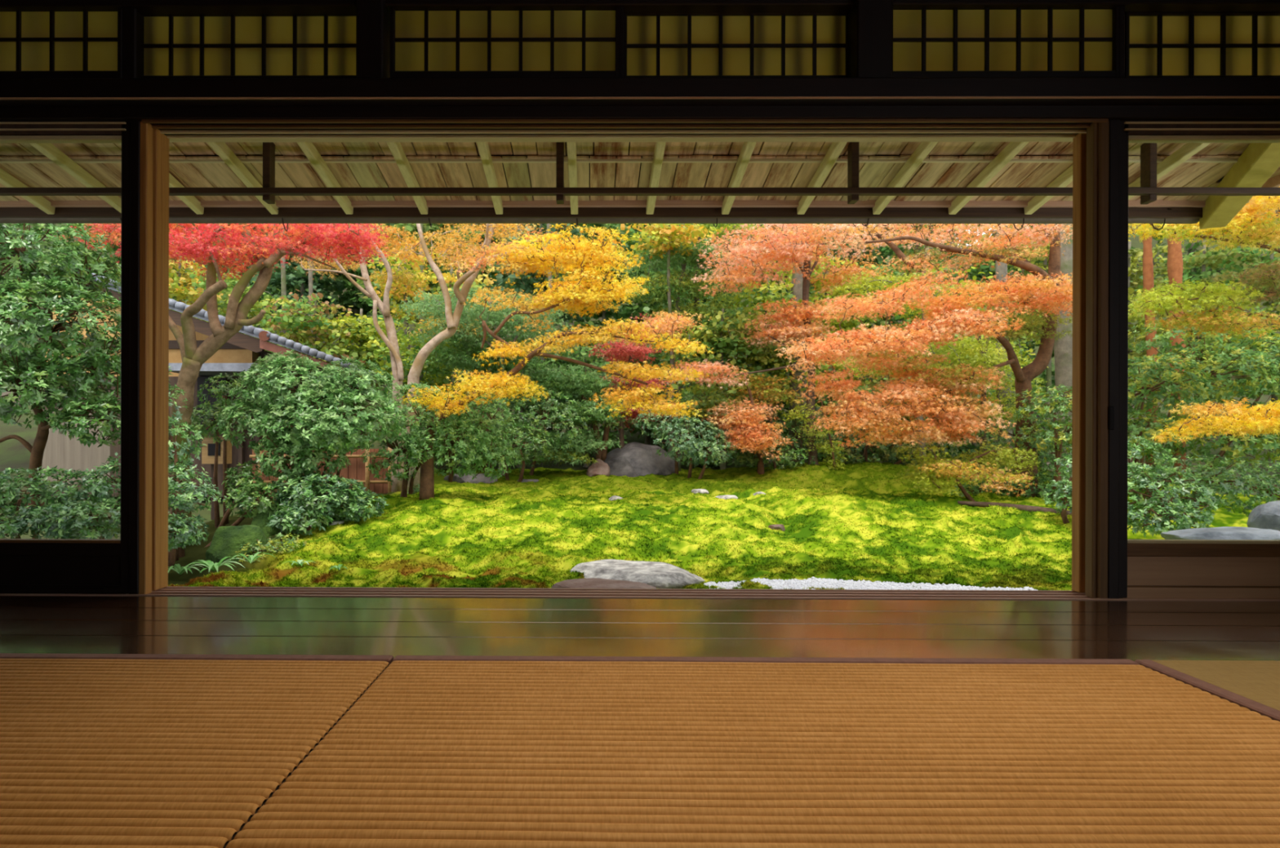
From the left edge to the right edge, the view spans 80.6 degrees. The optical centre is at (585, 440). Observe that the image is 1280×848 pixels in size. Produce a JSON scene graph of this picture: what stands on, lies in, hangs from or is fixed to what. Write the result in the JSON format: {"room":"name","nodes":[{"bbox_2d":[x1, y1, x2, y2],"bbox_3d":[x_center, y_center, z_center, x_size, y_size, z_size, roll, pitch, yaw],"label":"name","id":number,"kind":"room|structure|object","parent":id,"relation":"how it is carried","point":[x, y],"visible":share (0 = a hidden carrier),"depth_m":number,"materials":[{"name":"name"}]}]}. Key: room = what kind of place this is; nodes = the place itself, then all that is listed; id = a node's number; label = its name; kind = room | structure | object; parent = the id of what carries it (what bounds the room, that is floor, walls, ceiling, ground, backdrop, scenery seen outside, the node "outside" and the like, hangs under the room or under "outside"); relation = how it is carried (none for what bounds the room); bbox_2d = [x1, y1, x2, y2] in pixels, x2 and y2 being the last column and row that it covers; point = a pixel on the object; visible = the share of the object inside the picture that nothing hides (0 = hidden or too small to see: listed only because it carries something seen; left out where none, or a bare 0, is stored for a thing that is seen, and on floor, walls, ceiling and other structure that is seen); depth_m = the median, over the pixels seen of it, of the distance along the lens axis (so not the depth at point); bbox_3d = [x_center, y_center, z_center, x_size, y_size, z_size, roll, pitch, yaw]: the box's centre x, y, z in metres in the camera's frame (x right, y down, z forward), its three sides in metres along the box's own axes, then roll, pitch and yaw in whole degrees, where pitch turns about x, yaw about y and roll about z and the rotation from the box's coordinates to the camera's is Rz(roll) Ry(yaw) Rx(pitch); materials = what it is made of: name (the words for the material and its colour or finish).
{"room":"japanese tatami room","nodes":[
{"label":"japanese tatami room","id":0,"kind":"room"},
{"bbox_2d":[0,223,1054,539],"bbox_3d":[2.235,-9.292,24.582,56.000,21.726,42.800,0,0,0],"label":"terrain","id":1,"kind":"structure","parent":0,"point":[13,454],"depth_m":16.77,"materials":[{"name":"plant"}]},
{"bbox_2d":[0,223,120,371],"bbox_3d":[-9.959,-1.808,14.128,3.504,4.977,2.336,0,0,-4],"label":"tree","id":2,"kind":"object","parent":1,"relation":"on","point":[44,225],"visible":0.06,"depth_m":13.90,"materials":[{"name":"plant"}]},
{"bbox_2d":[0,223,173,508],"bbox_3d":[-5.114,-0.735,6.738,2.639,2.910,2.096,0,0,-7],"label":"evergreen tree","id":3,"kind":"object","parent":1,"relation":"on","point":[50,284],"visible":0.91,"depth_m":6.40,"materials":[{"name":"green plant"}]},
{"bbox_2d":[69,223,205,301],"bbox_3d":[-10.415,-2.977,17.000,3.850,5.430,2.234,0,0,-11],"label":"tree","id":4,"kind":"object","parent":1,"relation":"on","point":[115,247],"visible":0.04,"depth_m":16.92,"materials":[{"name":"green plant"}]},
{"bbox_2d":[0,273,386,497],"bbox_3d":[-5.936,-0.785,11.001,5.042,3.357,4.100,0,0,0],"label":"house","id":5,"kind":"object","parent":1,"relation":"on","point":[241,350],"visible":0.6,"depth_m":11.06,"materials":[{"name":"paint"}]},
{"bbox_2d":[168,253,241,322],"bbox_3d":[-7.873,-1.564,14.652,1.998,4.351,2.193,0,0,22],"label":"tree","id":6,"kind":"object","parent":1,"relation":"on","point":[176,280],"visible":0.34,"depth_m":14.53,"materials":[{"name":"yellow plant"}]},
{"bbox_2d":[189,269,306,351],"bbox_3d":[-6.480,-1.322,14.761,2.380,3.908,2.346,0,0,-33],"label":"tree","id":7,"kind":"object","parent":1,"relation":"on","point":[228,282],"visible":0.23,"depth_m":14.36,"materials":[{"name":"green plant"}]},
{"bbox_2d":[241,223,378,355],"bbox_3d":[-7.231,-3.601,19.020,3.640,5.496,2.697,0,0,21],"label":"tree","id":8,"kind":"object","parent":1,"relation":"on","point":[299,281],"visible":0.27,"depth_m":18.89,"materials":[{"name":"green plant"}]},
{"bbox_2d":[253,288,376,371],"bbox_3d":[-5.088,-1.025,14.103,2.278,3.428,2.314,0,0,44],"label":"tree","id":9,"kind":"object","parent":1,"relation":"on","point":[314,323],"visible":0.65,"depth_m":13.72,"materials":[{"name":"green plant"}]},
{"bbox_2d":[248,447,391,500],"bbox_3d":[-3.565,0.456,10.191,1.940,0.857,0.180,0,0,0],"label":"bamboo fence","id":10,"kind":"object","parent":1,"relation":"on","point":[357,470],"visible":0.16,"depth_m":10.23,"materials":[{"name":"brown wood"}]},
{"bbox_2d":[297,223,408,377],"bbox_3d":[-6.325,-3.914,20.020,3.515,5.531,2.812,0,0,9],"label":"tree","id":11,"kind":"object","parent":1,"relation":"on","point":[348,298],"visible":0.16,"depth_m":19.73,"materials":[{"name":"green plant"}]},
{"bbox_2d":[309,308,418,432],"bbox_3d":[-4.155,-0.909,14.152,1.952,3.166,2.382,0,0,0],"label":"tree","id":12,"kind":"object","parent":1,"relation":"on","point":[370,331],"visible":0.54,"depth_m":13.92,"materials":[{"name":"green plant"}]},
{"bbox_2d":[355,240,445,461],"bbox_3d":[-3.628,-1.845,15.712,2.260,4.542,1.881,0,0,-36],"label":"tree","id":13,"kind":"object","parent":1,"relation":"on","point":[394,310],"visible":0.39,"depth_m":15.50,"materials":[{"name":"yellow plant"}]},
{"bbox_2d":[355,223,498,342],"bbox_3d":[-3.742,-3.275,17.970,3.318,5.457,2.837,0,0,0],"label":"tree","id":14,"kind":"object","parent":1,"relation":"on","point":[426,227],"visible":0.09,"depth_m":17.75,"materials":[{"name":"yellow plant"}]},
{"bbox_2d":[413,266,501,385],"bbox_3d":[-2.598,-1.495,14.907,1.799,4.073,1.856,0,0,0],"label":"tree","id":15,"kind":"object","parent":1,"relation":"on","point":[450,278],"visible":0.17,"depth_m":14.91,"materials":[{"name":"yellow plant"}]},
{"bbox_2d":[432,223,524,361],"bbox_3d":[-2.852,-4.258,21.034,3.670,5.631,3.072,0,0,0],"label":"tree","id":16,"kind":"object","parent":1,"relation":"on","point":[492,273],"visible":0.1,"depth_m":20.90,"materials":[{"name":"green plant"}]},
{"bbox_2d":[453,325,583,467],"bbox_3d":[-1.490,-0.904,15.020,3.051,2.892,2.460,0,0,0],"label":"tree","id":17,"kind":"object","parent":1,"relation":"on","point":[522,408],"visible":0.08,"depth_m":14.85,"materials":[{"name":"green plant"}]},
{"bbox_2d":[484,223,598,366],"bbox_3d":[-0.841,-3.585,19.111,3.079,5.492,2.725,0,0,-24],"label":"tree","id":18,"kind":"object","parent":1,"relation":"on","point":[528,282],"visible":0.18,"depth_m":18.84,"materials":[{"name":"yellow plant"}]},
{"bbox_2d":[511,340,639,467],"bbox_3d":[-0.216,-0.742,15.007,2.747,2.571,2.362,0,0,0],"label":"tree","id":19,"kind":"object","parent":1,"relation":"on","point":[583,353],"visible":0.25,"depth_m":14.84,"materials":[{"name":"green plant"}]},
{"bbox_2d":[545,223,650,429],"bbox_3d":[0.514,-2.950,17.033,2.752,5.422,2.193,0,0,-43],"label":"tree","id":20,"kind":"object","parent":1,"relation":"on","point":[606,314],"visible":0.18,"depth_m":16.81,"materials":[{"name":"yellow plant"}]},
{"bbox_2d":[582,332,691,444],"bbox_3d":[1.158,-1.158,16.030,2.839,2.671,2.535,0,0,37],"label":"tree","id":21,"kind":"object","parent":1,"relation":"on","point":[647,438],"visible":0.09,"depth_m":15.89,"materials":[{"name":"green plant"}]},
{"bbox_2d":[595,223,716,406],"bbox_3d":[1.737,-3.262,18.012,3.344,5.456,2.949,0,0,43],"label":"tree","id":22,"kind":"object","parent":1,"relation":"on","point":[638,308],"visible":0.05,"depth_m":17.62,"materials":[{"name":"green plant"}]},
{"bbox_2d":[630,224,766,395],"bbox_3d":[2.777,-3.927,19.863,4.207,5.594,2.955,0,0,14],"label":"tree","id":23,"kind":"object","parent":1,"relation":"on","point":[704,300],"visible":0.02,"depth_m":19.56,"materials":[{"name":"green plant"}]},
{"bbox_2d":[635,376,786,468],"bbox_3d":[2.556,-0.405,15.096,2.813,2.041,2.249,0,0,24],"label":"tree","id":24,"kind":"object","parent":1,"relation":"on","point":[711,464],"visible":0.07,"depth_m":14.81,"materials":[{"name":"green plant"}]},
{"bbox_2d":[724,223,864,404],"bbox_3d":[5.326,-3.447,19.930,4.408,6.399,3.033,0,0,29],"label":"tree","id":25,"kind":"object","parent":1,"relation":"on","point":[833,238],"visible":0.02,"depth_m":19.76,"materials":[{"name":"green plant"}]},
{"bbox_2d":[740,376,886,463],"bbox_3d":[4.465,-0.384,15.491,3.091,2.174,2.126,0,0,11],"label":"tree","id":26,"kind":"object","parent":1,"relation":"on","point":[785,405],"visible":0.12,"depth_m":15.10,"materials":[{"name":"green plant"}]},
{"bbox_2d":[764,248,882,429],"bbox_3d":[4.992,-1.943,15.946,2.755,4.254,2.367,0,0,-19],"label":"tree","id":27,"kind":"object","parent":1,"relation":"on","point":[845,326],"visible":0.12,"depth_m":15.71,"materials":[{"name":"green plant"}]},
{"bbox_2d":[809,223,935,380],"bbox_3d":[7.428,-3.880,19.780,3.519,5.522,3.320,0,0,29],"label":"tree","id":28,"kind":"object","parent":1,"relation":"on","point":[873,252],"visible":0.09,"depth_m":19.63,"materials":[{"name":"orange plant"}]},
{"bbox_2d":[826,255,951,402],"bbox_3d":[6.668,-2.036,16.349,2.818,3.988,2.400,0,0,34],"label":"tree","id":29,"kind":"object","parent":1,"relation":"on","point":[879,322],"visible":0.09,"depth_m":16.20,"materials":[{"name":"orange plant"}]},
{"bbox_2d":[840,223,991,404],"bbox_3d":[8.498,-3.291,18.915,3.221,6.026,3.594,0,0,-44],"label":"tree","id":30,"kind":"object","parent":1,"relation":"on","point":[885,250],"visible":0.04,"depth_m":18.84,"materials":[{"name":"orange plant"}]},
{"bbox_2d":[871,265,995,435],"bbox_3d":[7.449,-1.530,15.502,2.849,3.958,2.554,0,0,-37],"label":"tree","id":31,"kind":"object","parent":1,"relation":"on","point":[897,317],"visible":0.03,"depth_m":15.33,"materials":[{"name":"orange plant"}]},
{"bbox_2d":[913,328,1040,449],"bbox_3d":[7.579,-0.798,14.387,2.332,2.882,2.330,0,0,-20],"label":"tree","id":32,"kind":"object","parent":1,"relation":"on","point":[1022,353],"visible":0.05,"depth_m":14.24,"materials":[{"name":"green plant"}]},
{"bbox_2d":[942,223,1053,389],"bbox_3d":[10.434,-3.556,19.014,3.644,5.674,2.903,0,0,0],"label":"tree","id":33,"kind":"object","parent":1,"relation":"on","point":[984,268],"visible":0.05,"depth_m":18.72,"materials":[{"name":"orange plant"}]},
{"bbox_2d":[976,223,1051,469],"bbox_3d":[9.252,-1.916,14.942,2.221,4.974,2.396,0,0,-13],"label":"tree","id":34,"kind":"object","parent":1,"relation":"on","point":[1044,266],"visible":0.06,"depth_m":14.89,"materials":[{"name":"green plant"}]},
{"bbox_2d":[0,142,1072,217],"bbox_3d":[-0.075,-1.653,2.392,12.200,0.813,4.617,0,0,0],"label":"roof","id":35,"kind":"structure","parent":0,"point":[302,180],"depth_m":4.20,"materials":[{"name":"brown wood"}]},
{"bbox_2d":[0,208,1072,231],"bbox_3d":[-1.207,-1.376,4.626,9.900,0.167,0.163,0,0,0],"label":"beam","id":36,"kind":"structure","parent":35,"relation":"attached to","point":[2,220],"depth_m":4.62,"materials":[{"name":"wood"}]},
{"bbox_2d":[168,461,1071,590],"bbox_3d":[2.366,0.854,9.407,13.776,1.006,10.053,0,0,0],"label":"ground","id":37,"kind":"structure","parent":0,"point":[193,553],"depth_m":7.26,"materials":[{"name":"plant"}]},
{"bbox_2d":[0,452,172,539],"bbox_3d":[-4.304,0.717,5.746,2.185,1.283,1.449,0,0,-17],"label":"shrub","id":38,"kind":"object","parent":37,"relation":"on","point":[77,522],"visible":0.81,"depth_m":5.54,"materials":[{"name":"green plant"}]},
{"bbox_2d":[168,383,222,569],"bbox_3d":[-3.463,0.337,6.443,0.626,1.754,1.735,0,0,-30],"label":"shrub","id":39,"kind":"object","parent":37,"relation":"on","point":[179,535],"visible":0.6,"depth_m":6.20,"materials":[{"name":"green plant"}]},
{"bbox_2d":[201,431,239,519],"bbox_3d":[-4.401,0.417,9.053,0.394,1.068,0.270,0,0,0],"label":"lantern","id":40,"kind":"object","parent":37,"relation":"on","point":[208,451],"visible":0.49,"depth_m":8.99,"materials":[{"name":"brown wood"}]},
{"bbox_2d":[56,223,391,546],"bbox_3d":[-3.916,-0.910,8.201,4.046,4.103,2.506,0,0,0],"label":"maple tree","id":41,"kind":"object","parent":37,"relation":"on","point":[216,246],"visible":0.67,"depth_m":7.62,"materials":[{"name":"red plant"}]},
{"bbox_2d":[205,524,272,563],"bbox_3d":[-2.995,1.061,6.634,0.581,0.663,0.687,0,0,0],"label":"boulder","id":42,"kind":"object","parent":37,"relation":"on","point":[226,540],"visible":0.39,"depth_m":6.43,"materials":[{"name":"stone"}]},
{"bbox_2d":[190,371,292,547],"bbox_3d":[-3.744,0.161,7.962,0.812,1.912,2.181,0,0,-38],"label":"shrub","id":43,"kind":"object","parent":37,"relation":"on","point":[241,494],"visible":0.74,"depth_m":8.02,"materials":[{"name":"green plant"}]},
{"bbox_2d":[235,532,306,562],"bbox_3d":[-2.708,0.937,6.491,0.507,0.257,0.671,0,0,38],"label":"shrub","id":44,"kind":"object","parent":37,"relation":"on","point":[272,547],"visible":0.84,"depth_m":6.45,"materials":[{"name":"green plant"}]},
{"bbox_2d":[250,503,294,537],"bbox_3d":[-3.040,1.002,7.392,0.474,0.764,0.557,0,0,0],"label":"boulder","id":45,"kind":"object","parent":37,"relation":"on","point":[260,520],"visible":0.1,"depth_m":7.20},
{"bbox_2d":[216,350,407,488],"bbox_3d":[-2.881,-0.075,7.934,1.912,1.827,1.610,0,0,-18],"label":"shrub","id":46,"kind":"object","parent":37,"relation":"on","point":[299,433],"visible":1,"depth_m":7.61,"materials":[{"name":"green plant"}]},
{"bbox_2d":[266,467,388,537],"bbox_3d":[-2.582,0.608,7.443,1.222,0.652,1.083,0,0,0],"label":"shrub","id":47,"kind":"object","parent":37,"relation":"on","point":[308,507],"visible":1,"depth_m":7.29,"materials":[{"name":"green plant"}]},
{"bbox_2d":[280,223,515,492],"bbox_3d":[-2.518,-1.285,10.540,3.332,4.112,1.817,0,0,0],"label":"maple tree","id":48,"kind":"object","parent":37,"relation":"on","point":[391,342],"visible":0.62,"depth_m":10.13,"materials":[{"name":"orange plant"}]},
{"bbox_2d":[360,324,470,473],"bbox_3d":[-2.862,-0.685,13.267,2.188,2.731,1.913,0,0,0],"label":"tree","id":49,"kind":"object","parent":37,"relation":"on","point":[404,340],"visible":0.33,"depth_m":12.99,"materials":[{"name":"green plant"}]},
{"bbox_2d":[359,382,520,497],"bbox_3d":[-1.712,0.002,8.968,1.888,1.380,1.338,0,0,-15],"label":"shrub","id":50,"kind":"object","parent":37,"relation":"on","point":[412,444],"visible":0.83,"depth_m":8.68,"materials":[{"name":"green plant"}]},
{"bbox_2d":[364,356,529,471],"bbox_3d":[-2.666,-0.529,14.575,2.442,2.323,2.748,0,0,37],"label":"tree","id":51,"kind":"object","parent":37,"relation":"on","point":[445,369],"visible":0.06,"depth_m":14.22,"materials":[{"name":"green plant"}]},
{"bbox_2d":[404,223,557,493],"bbox_3d":[-1.276,-1.246,9.856,2.015,4.012,1.998,0,0,5],"label":"maple tree","id":52,"kind":"object","parent":37,"relation":"on","point":[452,321],"visible":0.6,"depth_m":9.62,"materials":[{"name":"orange plant"}]},
{"bbox_2d":[394,286,592,475],"bbox_3d":[-1.562,-1.010,12.424,3.327,3.313,2.406,0,0,4],"label":"maple tree","id":53,"kind":"object","parent":37,"relation":"on","point":[465,330],"visible":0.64,"depth_m":12.18,"materials":[{"name":"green plant"}]},
{"bbox_2d":[454,387,587,482],"bbox_3d":[-0.991,-0.088,11.918,2.252,1.542,1.542,0,0,-30],"label":"shrub","id":54,"kind":"object","parent":37,"relation":"on","point":[522,427],"visible":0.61,"depth_m":11.73,"materials":[{"name":"green plant"}]},
{"bbox_2d":[400,223,714,500],"bbox_3d":[-0.301,-0.872,8.709,3.600,3.236,1.853,0,0,-6],"label":"maple tree","id":55,"kind":"object","parent":37,"relation":"on","point":[549,300],"visible":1,"depth_m":8.49,"materials":[{"name":"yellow plant"}]},
{"bbox_2d":[507,361,638,471],"bbox_3d":[-0.250,-0.345,12.802,2.255,1.956,1.976,0,0,-11],"label":"shrub","id":56,"kind":"object","parent":37,"relation":"on","point":[593,415],"visible":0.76,"depth_m":12.49,"materials":[{"name":"green plant"}]},
{"bbox_2d":[551,577,658,588],"bbox_3d":[0.165,1.067,5.287,0.824,0.140,0.500,0,0,0],"label":"stepping stone","id":57,"kind":"object","parent":37,"relation":"on","point":[586,583],"visible":0.47,"depth_m":5.27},
{"bbox_2d":[167,461,1071,590],"bbox_3d":[2.953,0.739,9.273,12.286,0.801,8.638,0,0,0],"label":"moss","id":58,"kind":"object","parent":37,"relation":"on","point":[1005,580],"visible":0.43,"depth_m":6.59,"materials":[{"name":"plant"}]},
{"bbox_2d":[570,559,705,588],"bbox_3d":[0.434,1.063,5.761,0.852,0.202,0.905,0,0,-41],"label":"stepping stone","id":59,"kind":"object","parent":37,"relation":"on","point":[655,574],"visible":0.66,"depth_m":5.60,"materials":[{"name":"stone"}]},
{"bbox_2d":[587,312,694,448],"bbox_3d":[0.916,-0.816,13.125,1.698,2.911,1.497,0,0,-41],"label":"maple tree","id":60,"kind":"object","parent":37,"relation":"on","point":[634,351],"visible":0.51,"depth_m":12.94,"materials":[{"name":"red plant"}]},
{"bbox_2d":[604,441,679,477],"bbox_3d":[0.965,0.423,12.927,1.235,0.799,1.082,0,0,22],"label":"rock","id":61,"kind":"object","parent":37,"relation":"on","point":[634,459],"visible":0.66,"depth_m":12.57,"materials":[{"name":"stone"}]},
{"bbox_2d":[615,223,723,453],"bbox_3d":[1.448,-1.701,13.439,1.923,4.693,2.044,0,0,0],"label":"tree","id":62,"kind":"object","parent":37,"relation":"on","point":[672,232],"visible":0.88,"depth_m":13.29,"materials":[{"name":"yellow plant"}]},
{"bbox_2d":[635,404,737,479],"bbox_3d":[1.584,0.041,12.041,1.712,1.318,1.082,0,0,33],"label":"shrub","id":63,"kind":"object","parent":37,"relation":"on","point":[706,453],"visible":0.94,"depth_m":11.80,"materials":[{"name":"green plant"}]},
{"bbox_2d":[609,223,799,471],"bbox_3d":[2.275,-1.935,14.172,3.865,5.162,2.424,0,0,-7],"label":"maple tree","id":64,"kind":"object","parent":37,"relation":"on","point":[657,291],"visible":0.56,"depth_m":13.86,"materials":[{"name":"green plant"}]},
{"bbox_2d":[658,308,804,469],"bbox_3d":[2.433,-0.877,13.346,2.422,2.966,2.385,0,0,35],"label":"tree","id":65,"kind":"object","parent":37,"relation":"on","point":[722,356],"visible":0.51,"depth_m":13.22,"materials":[{"name":"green plant"}]},
{"bbox_2d":[675,371,811,474],"bbox_3d":[2.588,-0.295,12.504,2.118,1.783,2.104,0,0,34],"label":"maple tree","id":66,"kind":"object","parent":37,"relation":"on","point":[747,418],"visible":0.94,"depth_m":12.24,"materials":[{"name":"brown plant"}]},
{"bbox_2d":[697,278,835,466],"bbox_3d":[3.446,-1.269,14.361,2.526,3.714,2.301,0,0,17],"label":"tree","id":67,"kind":"object","parent":37,"relation":"on","point":[766,295],"visible":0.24,"depth_m":14.13,"materials":[{"name":"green plant"}]},
{"bbox_2d":[657,223,893,465],"bbox_3d":[3.154,-1.753,12.391,4.041,4.541,2.391,0,0,0],"label":"maple tree","id":68,"kind":"object","parent":37,"relation":"on","point":[803,252],"visible":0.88,"depth_m":12.29,"materials":[{"name":"orange plant"}]},
{"bbox_2d":[717,412,839,470],"bbox_3d":[3.319,0.032,12.781,2.080,1.060,1.216,0,0,-21],"label":"shrub","id":69,"kind":"object","parent":37,"relation":"on","point":[784,459],"visible":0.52,"depth_m":12.54,"materials":[{"name":"green plant"}]},
{"bbox_2d":[788,223,807,462],"bbox_3d":[3.942,-1.992,13.967,0.347,5.096,0.334,0,0,0],"label":"trunk","id":70,"kind":"object","parent":37,"relation":"on","point":[797,288],"visible":0.13,"depth_m":13.85,"materials":[{"name":"grey plant"}]},
{"bbox_2d":[775,396,848,470],"bbox_3d":[3.769,-0.081,12.480,1.125,1.315,0.906,0,0,-4],"label":"shrub","id":71,"kind":"object","parent":37,"relation":"on","point":[823,447],"visible":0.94,"depth_m":12.34,"materials":[{"name":"green plant"}]},
{"bbox_2d":[715,579,995,590],"bbox_3d":[1.948,1.027,5.110,2.215,0.007,0.853,0,0,0],"label":"gravel bed","id":72,"kind":"object","parent":37,"relation":"on","point":[799,580],"visible":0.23,"depth_m":5.38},
{"bbox_2d":[703,577,1037,590],"bbox_3d":[1.975,1.027,5.158,2.300,0.035,0.888,0,0,0],"label":"gravel","id":73,"kind":"object","parent":72,"relation":"on","point":[793,584],"visible":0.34,"depth_m":5.32,"materials":[{"name":"gravel"}]},
{"bbox_2d":[815,400,968,465],"bbox_3d":[5.478,-0.098,13.718,2.657,1.308,1.683,0,0,14],"label":"shrub","id":74,"kind":"object","parent":37,"relation":"on","point":[890,455],"visible":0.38,"depth_m":13.32,"materials":[{"name":"green plant"}]},
{"bbox_2d":[773,223,1072,497],"bbox_3d":[4.283,-1.185,9.398,4.365,3.933,3.187,0,0,0],"label":"maple tree","id":75,"kind":"object","parent":37,"relation":"on","point":[1054,296],"visible":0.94,"depth_m":8.77,"materials":[{"name":"brown plant"}]},
{"bbox_2d":[817,248,1047,473],"bbox_3d":[5.454,-1.226,11.937,3.792,3.646,2.185,0,0,3],"label":"maple tree","id":76,"kind":"object","parent":37,"relation":"on","point":[972,355],"visible":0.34,"depth_m":11.78,"materials":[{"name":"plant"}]},
{"bbox_2d":[890,440,1046,501],"bbox_3d":[4.525,0.375,8.698,1.922,0.798,1.428,0,0,-22],"label":"shrub","id":77,"kind":"object","parent":37,"relation":"on","point":[999,455],"visible":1,"depth_m":8.62,"materials":[{"name":"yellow plant"}]},
{"bbox_2d":[898,385,1048,467],"bbox_3d":[7.076,-0.205,13.964,2.484,1.721,2.351,0,0,45],"label":"tree","id":78,"kind":"object","parent":37,"relation":"on","point":[971,446],"visible":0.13,"depth_m":13.66,"materials":[{"name":"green plant"}]},
{"bbox_2d":[995,223,1014,470],"bbox_3d":[6.886,-1.691,12.342,0.344,4.640,0.342,0,0,0],"label":"tree","id":79,"kind":"object","parent":37,"relation":"on","point":[1002,269],"visible":0.22,"depth_m":12.26,"materials":[{"name":"grey plant"}]},
{"bbox_2d":[950,432,1071,498],"bbox_3d":[5.573,0.342,9.680,1.543,0.902,1.467,0,0,30],"label":"shrub","id":80,"kind":"object","parent":37,"relation":"on","point":[976,490],"visible":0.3,"depth_m":9.39,"materials":[{"name":"green plant"}]},
{"bbox_2d":[957,501,1071,515],"bbox_3d":[4.846,0.764,8.136,1.481,0.173,0.155,0,0,27],"label":"log","id":81,"kind":"object","parent":37,"relation":"on","point":[1028,508],"visible":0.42,"depth_m":8.23,"materials":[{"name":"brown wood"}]},
{"bbox_2d":[978,383,1072,500],"bbox_3d":[5.450,0.072,9.123,0.986,1.460,1.942,0,0,0],"label":"shrub","id":82,"kind":"object","parent":37,"relation":"on","point":[1055,407],"visible":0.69,"depth_m":8.68,"materials":[{"name":"green plant"}]},
{"bbox_2d":[1037,453,1071,524],"bbox_3d":[4.955,0.520,7.665,0.561,0.790,0.853,0,0,44],"label":"shrub","id":83,"kind":"object","parent":37,"relation":"on","point":[1060,497],"visible":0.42,"depth_m":7.61,"materials":[{"name":"green plant"}]},
{"bbox_2d":[1053,223,1072,481],"bbox_3d":[6.734,-1.326,10.543,0.348,4.412,0.339,0,0,0],"label":"tree","id":84,"kind":"object","parent":37,"relation":"on","point":[1063,346],"visible":0.18,"depth_m":10.43,"materials":[{"name":"grey plant"}]},
{"bbox_2d":[0,0,1279,598],"bbox_3d":[-0.748,-0.782,2.954,7.650,2.760,0.305,0,0,0],"label":"wall","id":85,"kind":"structure","parent":0,"point":[870,104],"depth_m":2.86,"materials":[{"name":"black wood"}]},
{"bbox_2d":[0,8,123,78],"bbox_3d":[-2.264,-1.561,2.924,0.948,0.347,0.026,0,0,0],"label":"window","id":86,"kind":"structure","parent":85,"relation":"in","point":[51,44],"depth_m":2.93,"materials":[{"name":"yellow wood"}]},
{"bbox_2d":[0,121,129,594],"bbox_3d":[-2.516,-0.326,2.934,1.520,1.836,0.058,0,0,0],"label":"door","id":87,"kind":"structure","parent":85,"relation":"in","point":[27,566],"depth_m":2.91,"materials":[{"name":"brown wood"}]},
{"bbox_2d":[138,121,168,594],"bbox_3d":[-1.704,-0.318,2.975,0.034,1.826,0.150,0,0,0],"label":"wooden post","id":88,"kind":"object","parent":85,"relation":"attached to","point":[153,145],"depth_m":2.96,"materials":[{"name":"brown wood"}]},
{"bbox_2d":[141,14,355,78],"bbox_3d":[-1.320,-1.552,2.952,0.889,0.338,0.026,0,0,0],"label":"window","id":89,"kind":"structure","parent":85,"relation":"in","point":[233,46],"depth_m":2.96,"materials":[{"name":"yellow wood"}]},
{"bbox_2d":[389,8,619,78],"bbox_3d":[-0.310,-1.552,2.908,0.888,0.346,0.026,0,0,0],"label":"window","id":90,"kind":"structure","parent":85,"relation":"in","point":[457,43],"depth_m":2.91,"materials":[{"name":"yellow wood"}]},
{"bbox_2d":[0,586,1279,601],"bbox_3d":[-0.751,0.611,2.966,7.650,0.034,0.171,0,0,0],"label":"door sill","id":91,"kind":"structure","parent":85,"relation":"attached to","point":[166,591],"depth_m":2.94,"materials":[{"name":"brown wood"}]},
{"bbox_2d":[623,13,848,77],"bbox_3d":[0.588,-1.544,2.936,0.888,0.337,0.026,0,0,0],"label":"window","id":92,"kind":"structure","parent":85,"relation":"in","point":[722,45],"depth_m":2.94,"materials":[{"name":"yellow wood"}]},
{"bbox_2d":[893,7,1119,77],"bbox_3d":[1.601,-1.543,2.892,0.881,0.344,0.026,0,0,0],"label":"window","id":93,"kind":"structure","parent":85,"relation":"in","point":[955,42],"depth_m":2.90,"materials":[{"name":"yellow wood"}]},
{"bbox_2d":[1071,121,1108,598],"bbox_3d":[1.978,-0.307,2.943,0.067,1.826,0.150,0,0,0],"label":"wooden post","id":94,"kind":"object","parent":85,"relation":"attached to","point":[1090,149],"depth_m":2.90,"materials":[{"name":"brown wood"}]},
{"bbox_2d":[1118,120,1279,599],"bbox_3d":[2.534,-0.310,2.892,1.001,1.833,0.058,0,0,0],"label":"door","id":95,"kind":"structure","parent":85,"relation":"in","point":[1199,301],"depth_m":2.89,"materials":[{"name":"brown wood"}]},
{"bbox_2d":[1124,12,1279,76],"bbox_3d":[2.532,-1.535,2.920,0.890,0.335,0.026,0,0,0],"label":"window","id":96,"kind":"structure","parent":85,"relation":"in","point":[1157,44],"depth_m":2.92,"materials":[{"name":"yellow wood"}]},
{"bbox_2d":[0,595,1279,661],"bbox_3d":[-0.332,0.659,-0.577,8.550,0.120,7.240,0,0,0],"label":"floor","id":97,"kind":"structure","parent":0,"point":[1133,630],"depth_m":2.41,"materials":[{"name":"brown wood"}]},
{"bbox_2d":[0,653,393,847],"bbox_3d":[-1.543,0.604,0.741,2.018,0.042,2.655,0,0,0],"label":"mat","id":98,"kind":"object","parent":97,"relation":"on","point":[97,750],"visible":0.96,"depth_m":1.48,"materials":[{"name":"wicker"}]},
{"bbox_2d":[225,655,1279,847],"bbox_3d":[0.468,0.610,0.724,1.995,0.042,2.655,0,0,0],"label":"mat","id":99,"kind":"object","parent":97,"relation":"on","point":[438,751],"visible":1,"depth_m":1.39,"materials":[{"name":"wicker"}]},
{"bbox_2d":[1134,659,1279,721],"bbox_3d":[2.258,0.615,0.056,1.582,0.042,3.951,0,0,0],"label":"mat","id":100,"kind":"object","parent":97,"relation":"on","point":[1254,686],"visible":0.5,"depth_m":1.88,"materials":[{"name":"wicker"}]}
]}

